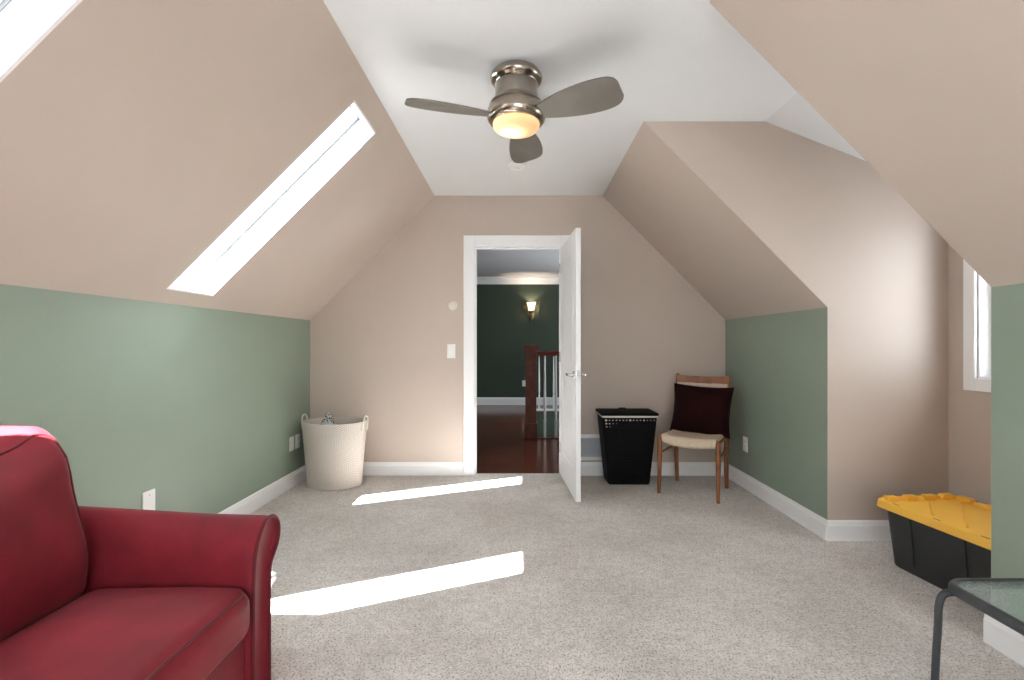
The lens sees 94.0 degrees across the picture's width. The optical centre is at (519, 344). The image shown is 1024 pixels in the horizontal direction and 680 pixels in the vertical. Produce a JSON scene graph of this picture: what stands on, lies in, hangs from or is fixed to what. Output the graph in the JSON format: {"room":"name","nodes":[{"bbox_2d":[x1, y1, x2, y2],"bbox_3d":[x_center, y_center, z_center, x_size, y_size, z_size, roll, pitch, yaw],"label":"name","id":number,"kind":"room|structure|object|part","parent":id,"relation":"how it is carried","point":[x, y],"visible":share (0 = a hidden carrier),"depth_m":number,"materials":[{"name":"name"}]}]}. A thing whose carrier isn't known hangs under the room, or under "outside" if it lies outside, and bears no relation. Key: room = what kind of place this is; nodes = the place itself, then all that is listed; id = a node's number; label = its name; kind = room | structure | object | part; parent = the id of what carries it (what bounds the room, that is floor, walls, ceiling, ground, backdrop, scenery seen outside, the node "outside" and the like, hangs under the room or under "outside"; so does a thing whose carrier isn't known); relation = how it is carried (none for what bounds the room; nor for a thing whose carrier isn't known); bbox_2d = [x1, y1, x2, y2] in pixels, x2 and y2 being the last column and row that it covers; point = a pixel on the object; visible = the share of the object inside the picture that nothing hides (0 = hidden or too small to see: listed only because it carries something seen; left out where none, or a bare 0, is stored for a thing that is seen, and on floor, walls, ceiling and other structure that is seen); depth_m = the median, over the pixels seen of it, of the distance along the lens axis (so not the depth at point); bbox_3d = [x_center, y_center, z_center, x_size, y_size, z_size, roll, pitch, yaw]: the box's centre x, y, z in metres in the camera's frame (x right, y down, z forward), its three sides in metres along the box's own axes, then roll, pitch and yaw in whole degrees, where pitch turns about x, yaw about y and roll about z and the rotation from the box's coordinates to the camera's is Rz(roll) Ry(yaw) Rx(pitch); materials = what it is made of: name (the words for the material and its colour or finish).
{"room":"attic living room","nodes":[
{"label":"attic living room","id":0,"kind":"room"},
{"bbox_2d":[0,284,309,513],"bbox_3d":[-1.920,0.470,0.925,0.100,1.380,6.650,0,0,0],"label":"wall","id":1,"kind":"structure","parent":0,"point":[199,407],"depth_m":2.45,"materials":[{"name":"green paint"}]},
{"bbox_2d":[142,488,154,509],"bbox_3d":[-1.868,0.798,2.400,0.010,0.130,0.080,0,0,0],"label":"blank plate","id":2,"kind":"object","parent":1,"relation":"attached to","point":[148,497],"visible":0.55,"depth_m":2.39,"materials":[{"name":"white plastic"}]},
{"bbox_2d":[218,465,305,514],"bbox_3d":[-1.862,1.101,0.925,0.016,0.118,6.650,0,0,0],"label":"baseboard","id":3,"kind":"structure","parent":1,"relation":"attached to","point":[253,502],"depth_m":3.50,"materials":[{"name":"white paint"}]},
{"bbox_2d":[289,436,293,451],"bbox_3d":[-1.864,0.808,3.900,0.018,0.115,0.070,0,0,0],"label":"cable plate","id":4,"kind":"object","parent":1,"relation":"attached to","point":[291,439],"visible":1,"depth_m":3.89,"materials":[{"name":"white plastic"}]},
{"bbox_2d":[295,434,299,448],"bbox_3d":[-1.867,0.808,4.005,0.013,0.115,0.070,0,0,0],"label":"wall outlet","id":5,"kind":"object","parent":1,"relation":"attached to","point":[297,437],"visible":1,"depth_m":4.00,"materials":[{"name":"white plastic"}]},
{"bbox_2d":[0,0,434,319],"bbox_3d":[-1.379,-0.839,0.925,1.237,1.237,6.650,0,0,0],"label":"ceiling","id":6,"kind":"structure","parent":0,"point":[135,133],"depth_m":1.87,"materials":[{"name":"beige paint"}]},
{"bbox_2d":[0,0,82,82],"bbox_3d":[-1.416,-0.814,1.075,1.146,1.146,0.400,0,0,0],"label":"window","id":7,"kind":"structure","parent":6,"relation":"attached to","point":[24,24],"depth_m":1.26,"materials":[{"name":"white glass"}]},
{"bbox_2d":[167,101,375,295],"bbox_3d":[-1.394,-0.836,2.618,1.102,1.102,0.371,0,0,0],"label":"window","id":8,"kind":"structure","parent":6,"relation":"attached to","point":[351,130],"depth_m":2.79,"materials":[{"name":"white glass"}]},
{"bbox_2d":[310,196,724,461],"bbox_3d":[-0.020,-0.125,4.310,3.900,2.610,0.120,0,0,0],"label":"wall","id":9,"kind":"structure","parent":0,"point":[378,347],"depth_m":4.25,"materials":[{"name":"beige paint"}]},
{"bbox_2d":[363,462,463,475],"bbox_3d":[-1.178,1.101,4.242,1.352,0.118,0.016,0,0,0],"label":"baseboard","id":10,"kind":"structure","parent":9,"relation":"attached to","point":[369,468],"depth_m":4.23,"materials":[{"name":"white paint"}]},
{"bbox_2d":[447,344,455,357],"bbox_3d":[-0.612,0.055,4.246,0.075,0.125,0.014,0,0,0],"label":"light switch","id":11,"kind":"object","parent":9,"relation":"attached to","point":[451,348],"visible":1,"depth_m":4.24,"materials":[{"name":"white plastic"}]},
{"bbox_2d":[448,301,457,309],"bbox_3d":[-0.597,-0.352,4.239,0.086,0.086,0.029,0,0,0],"label":"thermostat","id":12,"kind":"object","parent":9,"relation":"attached to","point":[452,305],"visible":1,"depth_m":4.24,"materials":[{"name":"white plastic"}]},
{"bbox_2d":[463,235,569,475],"bbox_3d":[-0.019,0.092,4.310,0.966,2.135,0.156,0,0,0],"label":"door frame","id":13,"kind":"structure","parent":9,"relation":"attached to","point":[471,243],"depth_m":4.23,"materials":[{"name":"white paint"}]},
{"bbox_2d":[559,228,585,501],"bbox_3d":[0.401,0.145,3.862,0.147,2.005,0.754,0,0,-4],"label":"door","id":14,"kind":"structure","parent":9,"relation":"in","point":[570,252],"depth_m":3.68,"materials":[{"name":"white paint"}]},
{"bbox_3d":[0.374,0.223,3.592,0.056,0.060,0.152,0,0,-4],"label":"lever handle","id":15,"kind":"part","parent":14,"relation":"part of","materials":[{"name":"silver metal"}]},
{"bbox_2d":[581,434,601,459],"bbox_3d":[0.575,0.910,4.243,0.380,0.230,0.014,0,0,0],"label":"air vent","id":16,"kind":"object","parent":9,"relation":"in","point":[590,443],"visible":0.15,"depth_m":4.24,"materials":[{"name":"white metal"}]},
{"bbox_2d":[581,462,723,475],"bbox_3d":[1.139,1.101,4.242,1.350,0.118,0.016,0,0,0],"label":"baseboard","id":17,"kind":"structure","parent":9,"relation":"attached to","point":[587,468],"depth_m":4.23,"materials":[{"name":"white paint"}]},
{"bbox_2d":[477,284,558,396],"bbox_3d":[0.350,0.680,9.250,4.300,4.160,0.100,0,0,0],"label":"wall","id":18,"kind":"structure","parent":0,"point":[504,326],"depth_m":9.20,"materials":[{"name":"green paint"}]},
{"bbox_2d":[477,277,558,283],"bbox_3d":[0.350,-1.235,9.150,4.100,0.130,0.100,0,0,0],"label":"crown molding","id":19,"kind":"structure","parent":18,"relation":"attached to","point":[480,280],"depth_m":9.15,"materials":[{"name":"white paint"}]},
{"bbox_2d":[477,397,558,404],"bbox_3d":[0.350,1.085,9.191,4.100,0.150,0.018,0,0,0],"label":"baseboard","id":20,"kind":"structure","parent":18,"relation":"attached to","point":[480,400],"depth_m":9.18,"materials":[{"name":"white paint"}]},
{"bbox_2d":[527,302,535,320],"bbox_3d":[0.215,-0.625,9.095,0.180,0.370,0.210,0,0,0],"label":"wall sconce","id":21,"kind":"object","parent":18,"relation":"attached to","point":[531,305],"visible":1,"depth_m":9.05,"materials":[{"name":"white glass"}]},
{"bbox_3d":[0.215,-0.736,9.080,0.180,0.149,0.180,0,0,0],"label":"lamp shade","id":22,"kind":"part","parent":21,"relation":"part of","materials":[{"name":"beige glass"}]},
{"bbox_2d":[477,250,558,276],"bbox_3d":[0.350,-1.350,6.785,4.100,0.100,4.830,0,0,0],"label":"ceiling","id":23,"kind":"structure","parent":0,"point":[490,263],"depth_m":7.61,"materials":[{"name":"paint"}]},
{"bbox_2d":[536,411,558,436],"bbox_3d":[1.285,2.025,7.300,2.230,1.670,2.700,0,0,0],"label":"wall","id":24,"kind":"structure","parent":0,"point":[550,415],"depth_m":8.59,"materials":[{"name":"green paint"}]},
{"bbox_2d":[536,409,558,410],"bbox_3d":[1.310,1.172,8.610,2.180,0.036,0.080,0,0,0],"label":"trim","id":25,"kind":"structure","parent":24,"relation":"attached to","point":[536,409],"depth_m":8.57,"materials":[{"name":"white paint"}]},
{"bbox_2d":[536,353,554,408],"bbox_3d":[1.330,0.647,8.620,2.140,1.014,0.066,0,0,0],"label":"balustrade","id":26,"kind":"object","parent":25,"relation":"on","point":[536,353],"visible":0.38,"depth_m":8.61,"materials":[{"name":"white wood"}]},
{"bbox_2d":[323,0,865,195],"bbox_3d":[0.905,-1.161,0.925,3.330,0.538,6.650,0,0,0],"label":"ceiling","id":27,"kind":"structure","parent":0,"point":[670,60],"depth_m":2.33,"materials":[{"name":"paint"}]},
{"bbox_2d":[405,60,623,162],"bbox_3d":[-0.038,-1.181,2.432,0.992,0.298,0.854,0,0,0],"label":"ceiling fan","id":28,"kind":"object","parent":27,"relation":"hanging from","point":[516,112],"visible":1,"depth_m":2.23,"materials":[{"name":"silver metal"}]},
{"bbox_3d":[-0.318,-1.106,2.229,0.426,0.008,0.188,0,15,-17],"label":"blade","id":29,"kind":"part","parent":28,"relation":"part of","materials":[{"name":"grey wood"}]},
{"bbox_3d":[-0.018,-1.058,2.330,0.228,0.052,0.228,0,0,0],"label":"lamp shade","id":30,"kind":"part","parent":28,"relation":"part of","materials":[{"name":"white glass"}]},
{"bbox_3d":[0.023,-1.106,2.644,0.188,0.008,0.426,-15,-2,9],"label":"blade","id":31,"kind":"part","parent":28,"relation":"part of","materials":[{"name":"grey wood"}]},
{"bbox_3d":[0.255,-1.106,2.170,0.426,0.008,0.188,0,-15,32],"label":"blade","id":32,"kind":"part","parent":28,"relation":"part of","materials":[{"name":"wood"}]},
{"bbox_2d":[508,161,526,170],"bbox_3d":[-0.020,-1.310,3.500,0.136,0.041,0.136,0,0,0],"label":"smoke detector","id":33,"kind":"object","parent":27,"relation":"attached to","point":[512,165],"visible":0.93,"depth_m":3.47,"materials":[{"name":"white plastic"}]},
{"bbox_2d":[249,405,1023,679],"bbox_3d":[0.290,1.285,3.350,4.520,0.250,11.700,0,0,0],"label":"floor","id":34,"kind":"structure","parent":0,"point":[480,576],"depth_m":2.27,"materials":[{"name":"beige carpet"}]},
{"bbox_2d":[0,426,280,679],"bbox_3d":[-1.326,0.702,0.798,1.024,0.915,1.702,0,0,0],"label":"sofa","id":35,"kind":"object","parent":34,"relation":"on","point":[87,593],"visible":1,"depth_m":1.35,"materials":[{"name":"red leather"}]},
{"bbox_2d":[0,426,87,641],"bbox_3d":[-1.438,0.509,1.126,0.342,0.530,0.693,0,0,0],"label":"cushion","id":36,"kind":"object","parent":35,"relation":"on","point":[44,546],"depth_m":1.31,"materials":[{"name":"red leather"}]},
{"bbox_2d":[0,587,249,679],"bbox_3d":[-1.073,0.816,1.147,0.519,0.184,0.668,0,0,0],"label":"seat cushion","id":37,"kind":"object","parent":35,"relation":"on","point":[102,633],"depth_m":1.23,"materials":[{"name":"red leather"}]},
{"bbox_3d":[-1.319,0.827,1.565,0.974,0.603,0.160,0,0,0],"label":"arm","id":38,"kind":"part","parent":35,"relation":"part of"},
{"bbox_3d":[-1.345,1.008,0.798,0.985,0.242,1.377,0,0,0],"label":"frame","id":39,"kind":"part","parent":35,"relation":"part of","materials":[{"name":"red leather"}]},
{"bbox_2d":[271,572,275,586],"bbox_3d":[-1.098,1.035,1.800,0.268,0.251,0.214,0,0,0],"label":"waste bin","id":40,"kind":"object","parent":34,"relation":"on","point":[273,575],"visible":0.11,"depth_m":1.87,"materials":[{"name":"white plastic"}]},
{"bbox_2d":[301,413,368,490],"bbox_3d":[-1.540,0.868,3.965,0.571,0.584,0.418,0,0,10],"label":"woven basket","id":41,"kind":"object","parent":34,"relation":"on","point":[334,454],"visible":1,"depth_m":3.80,"materials":[{"name":"beige wicker"}]},
{"bbox_3d":[-1.809,0.638,4.013,0.024,0.125,0.093,0,0,10],"label":"handle","id":42,"kind":"part","parent":41,"relation":"part of","materials":[{"name":"beige wicker"}]},
{"bbox_2d":[321,412,334,424],"bbox_3d":[-1.540,0.859,3.966,0.321,0.614,0.242,0,0,10],"label":"cloth","id":43,"kind":"object","parent":41,"relation":"in","point":[327,420],"visible":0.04,"depth_m":3.92,"materials":[{"name":"grey fabric"}]},
{"bbox_3d":[-1.271,0.638,3.917,0.024,0.125,0.093,0,0,10],"label":"handle","id":44,"kind":"part","parent":41,"relation":"part of","materials":[{"name":"beige wicker"}]},
{"bbox_2d":[523,345,558,439],"bbox_3d":[1.218,0.579,5.950,2.364,1.170,0.199,0,0,0],"label":"balustrade","id":45,"kind":"object","parent":34,"relation":"on","point":[530,424],"visible":0.32,"depth_m":5.88,"materials":[{"name":"brown wood"}]},
{"bbox_3d":[0.135,0.579,5.950,0.199,1.170,0.199,0,0,0],"label":"newel post","id":46,"kind":"part","parent":45,"relation":"part of","materials":[{"name":"brown wood"}]},
{"bbox_3d":[1.305,0.104,5.950,2.190,0.060,0.066,0,0,0],"label":"handrail","id":47,"kind":"part","parent":45,"relation":"part of","materials":[{"name":"brown wood"}]},
{"bbox_3d":[1.308,1.159,5.950,2.185,0.010,0.060,0,0,0],"label":"rail","id":48,"kind":"part","parent":45,"relation":"part of","materials":[{"name":"brown wood"}]},
{"bbox_2d":[596,407,658,484],"bbox_3d":[0.905,0.857,4.071,0.472,0.606,0.328,0,0,0],"label":"laundry hamper","id":49,"kind":"object","parent":34,"relation":"on","point":[627,435],"visible":1,"depth_m":3.94,"materials":[{"name":"black plastic"}]},
{"bbox_3d":[0.905,0.568,4.071,0.472,0.028,0.328,0,0,0],"label":"lid","id":50,"kind":"part","parent":49,"relation":"part of","materials":[{"name":"black plastic"}]},
{"bbox_2d":[657,373,729,503],"bbox_3d":[1.408,0.703,3.820,0.470,0.919,0.519,0,0,34],"label":"dining chair","id":51,"kind":"object","parent":34,"relation":"on","point":[690,440],"visible":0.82,"depth_m":3.73,"materials":[{"name":"brown wood"}]},
{"bbox_3d":[1.096,0.932,3.741,0.038,0.456,0.039,0,0,34],"label":"leg","id":52,"kind":"part","parent":51,"relation":"part of","materials":[{"name":"brown wood"}]},
{"bbox_3d":[1.346,0.703,4.085,0.039,0.919,0.099,0,0,34],"label":"leg","id":53,"kind":"part","parent":51,"relation":"part of","materials":[{"name":"brown wood"}]},
{"bbox_3d":[1.385,0.744,3.785,0.424,0.100,0.416,0,0,34],"label":"seat","id":54,"kind":"part","parent":51,"relation":"part of","materials":[{"name":"fabric"}]},
{"bbox_2d":[669,383,733,438],"bbox_3d":[1.468,0.526,3.870,0.492,0.411,0.192,0,0,29],"label":"throw pillow","id":55,"kind":"object","parent":51,"relation":"on","point":[704,410],"visible":1,"depth_m":3.80,"materials":[{"name":"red fabric"}]},
{"bbox_3d":[1.526,0.407,3.996,0.400,0.185,0.085,0,0,34],"label":"panel","id":56,"kind":"part","parent":51,"relation":"part of","materials":[{"name":"paper"}]},
{"bbox_3d":[1.535,0.289,4.009,0.410,0.065,0.064,0,0,34],"label":"rail","id":57,"kind":"part","parent":51,"relation":"part of","materials":[{"name":"brown wood"}]},
{"bbox_3d":[1.454,0.932,3.501,0.038,0.456,0.039,0,0,34],"label":"leg","id":58,"kind":"part","parent":51,"relation":"part of","materials":[{"name":"brown wood"}]},
{"bbox_3d":[1.677,0.703,3.863,0.039,0.919,0.099,0,0,34],"label":"leg","id":59,"kind":"part","parent":51,"relation":"part of","materials":[{"name":"brown wood"}]},
{"bbox_2d":[877,493,990,603],"bbox_3d":[2.182,0.983,2.288,0.490,0.353,0.640,0,0,-7],"label":"storage tote","id":60,"kind":"object","parent":34,"relation":"on","point":[941,538],"visible":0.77,"depth_m":2.31,"materials":[{"name":"black plastic"}]},
{"bbox_3d":[2.182,0.840,2.288,0.490,0.041,0.640,0,0,-7],"label":"lid","id":61,"kind":"part","parent":60,"relation":"part of","materials":[{"name":"yellow plastic"}]},
{"bbox_2d":[931,578,1023,679],"bbox_3d":[1.442,0.910,1.093,0.569,0.499,0.547,0,0,0],"label":"side table","id":62,"kind":"object","parent":34,"relation":"on","point":[957,586],"visible":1,"depth_m":1.34,"materials":[{"name":"black metal"}]},
{"bbox_3d":[1.211,0.920,1.338,0.103,0.472,0.024,0,0,17],"label":"leg","id":63,"kind":"part","parent":62,"relation":"part of","materials":[{"name":"grey metal"}]},
{"bbox_3d":[1.442,0.676,1.093,0.513,0.030,0.543,0,0,0],"label":"frame","id":64,"kind":"part","parent":62,"relation":"part of","materials":[{"name":"grey metal"}]},
{"bbox_2d":[603,122,826,319],"bbox_3d":[1.318,-0.813,3.545,1.166,1.175,1.410,0,0,0],"label":"ceiling","id":65,"kind":"structure","parent":0,"point":[652,188],"depth_m":3.34,"materials":[{"name":"beige paint"}]},
{"bbox_2d":[644,121,948,519],"bbox_3d":[1.643,-0.085,2.889,1.814,2.490,0.102,0,0,0],"label":"wall","id":66,"kind":"structure","parent":0,"point":[880,271],"depth_m":2.84,"materials":[{"name":"beige paint"}]},
{"bbox_2d":[828,520,890,540],"bbox_3d":[2.182,1.101,2.832,0.704,0.118,0.016,0,0,0],"label":"baseboard","id":67,"kind":"structure","parent":66,"relation":"attached to","point":[839,530],"depth_m":2.82,"materials":[{"name":"white paint"}]},
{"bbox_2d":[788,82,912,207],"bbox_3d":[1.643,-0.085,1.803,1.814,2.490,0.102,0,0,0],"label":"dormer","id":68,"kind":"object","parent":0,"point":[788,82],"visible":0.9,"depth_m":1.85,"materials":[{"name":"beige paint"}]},
{"bbox_2d":[709,0,1023,286],"bbox_3d":[1.318,-0.813,-0.274,1.166,1.175,4.252,0,0,0],"label":"ceiling","id":69,"kind":"structure","parent":0,"point":[929,93],"depth_m":1.57,"materials":[{"name":"beige paint"}]},
{"bbox_2d":[725,283,1023,621],"bbox_3d":[1.880,0.468,0.925,0.100,1.385,6.650,0,0,0],"label":"wall","id":70,"kind":"structure","parent":0,"point":[776,364],"depth_m":3.02,"materials":[{"name":"green paint"}]},
{"bbox_2d":[743,436,747,452],"bbox_3d":[1.827,0.805,3.870,0.013,0.120,0.075,0,0,0],"label":"wall outlet","id":71,"kind":"object","parent":70,"relation":"attached to","point":[745,439],"visible":1,"depth_m":3.86,"materials":[{"name":"white plastic"}]},
{"bbox_2d":[729,464,828,540],"bbox_3d":[1.822,1.101,3.537,0.016,0.118,1.426,0,0,0],"label":"baseboard","id":72,"kind":"structure","parent":70,"relation":"attached to","point":[810,520],"depth_m":3.28,"materials":[{"name":"white paint"}]},
{"bbox_2d":[983,614,1023,666],"bbox_3d":[1.822,1.101,-0.266,0.016,0.118,4.268,0,0,0],"label":"baseboard","id":73,"kind":"structure","parent":70,"relation":"attached to","point":[1007,641],"depth_m":1.79,"materials":[{"name":"white paint"}]},
{"bbox_2d":[949,245,990,504],"bbox_3d":[2.620,0.080,2.346,0.140,2.160,1.188,0,0,0],"label":"wall","id":74,"kind":"structure","parent":0,"point":[969,411],"depth_m":2.75,"materials":[{"name":"beige paint"}]},
{"bbox_2d":[963,259,990,392],"bbox_3d":[2.606,-0.292,2.344,0.148,1.096,0.768,0,0,0],"label":"window","id":75,"kind":"structure","parent":74,"relation":"in","point":[971,382],"depth_m":2.66,"materials":[{"name":"white paint"}]}
]}

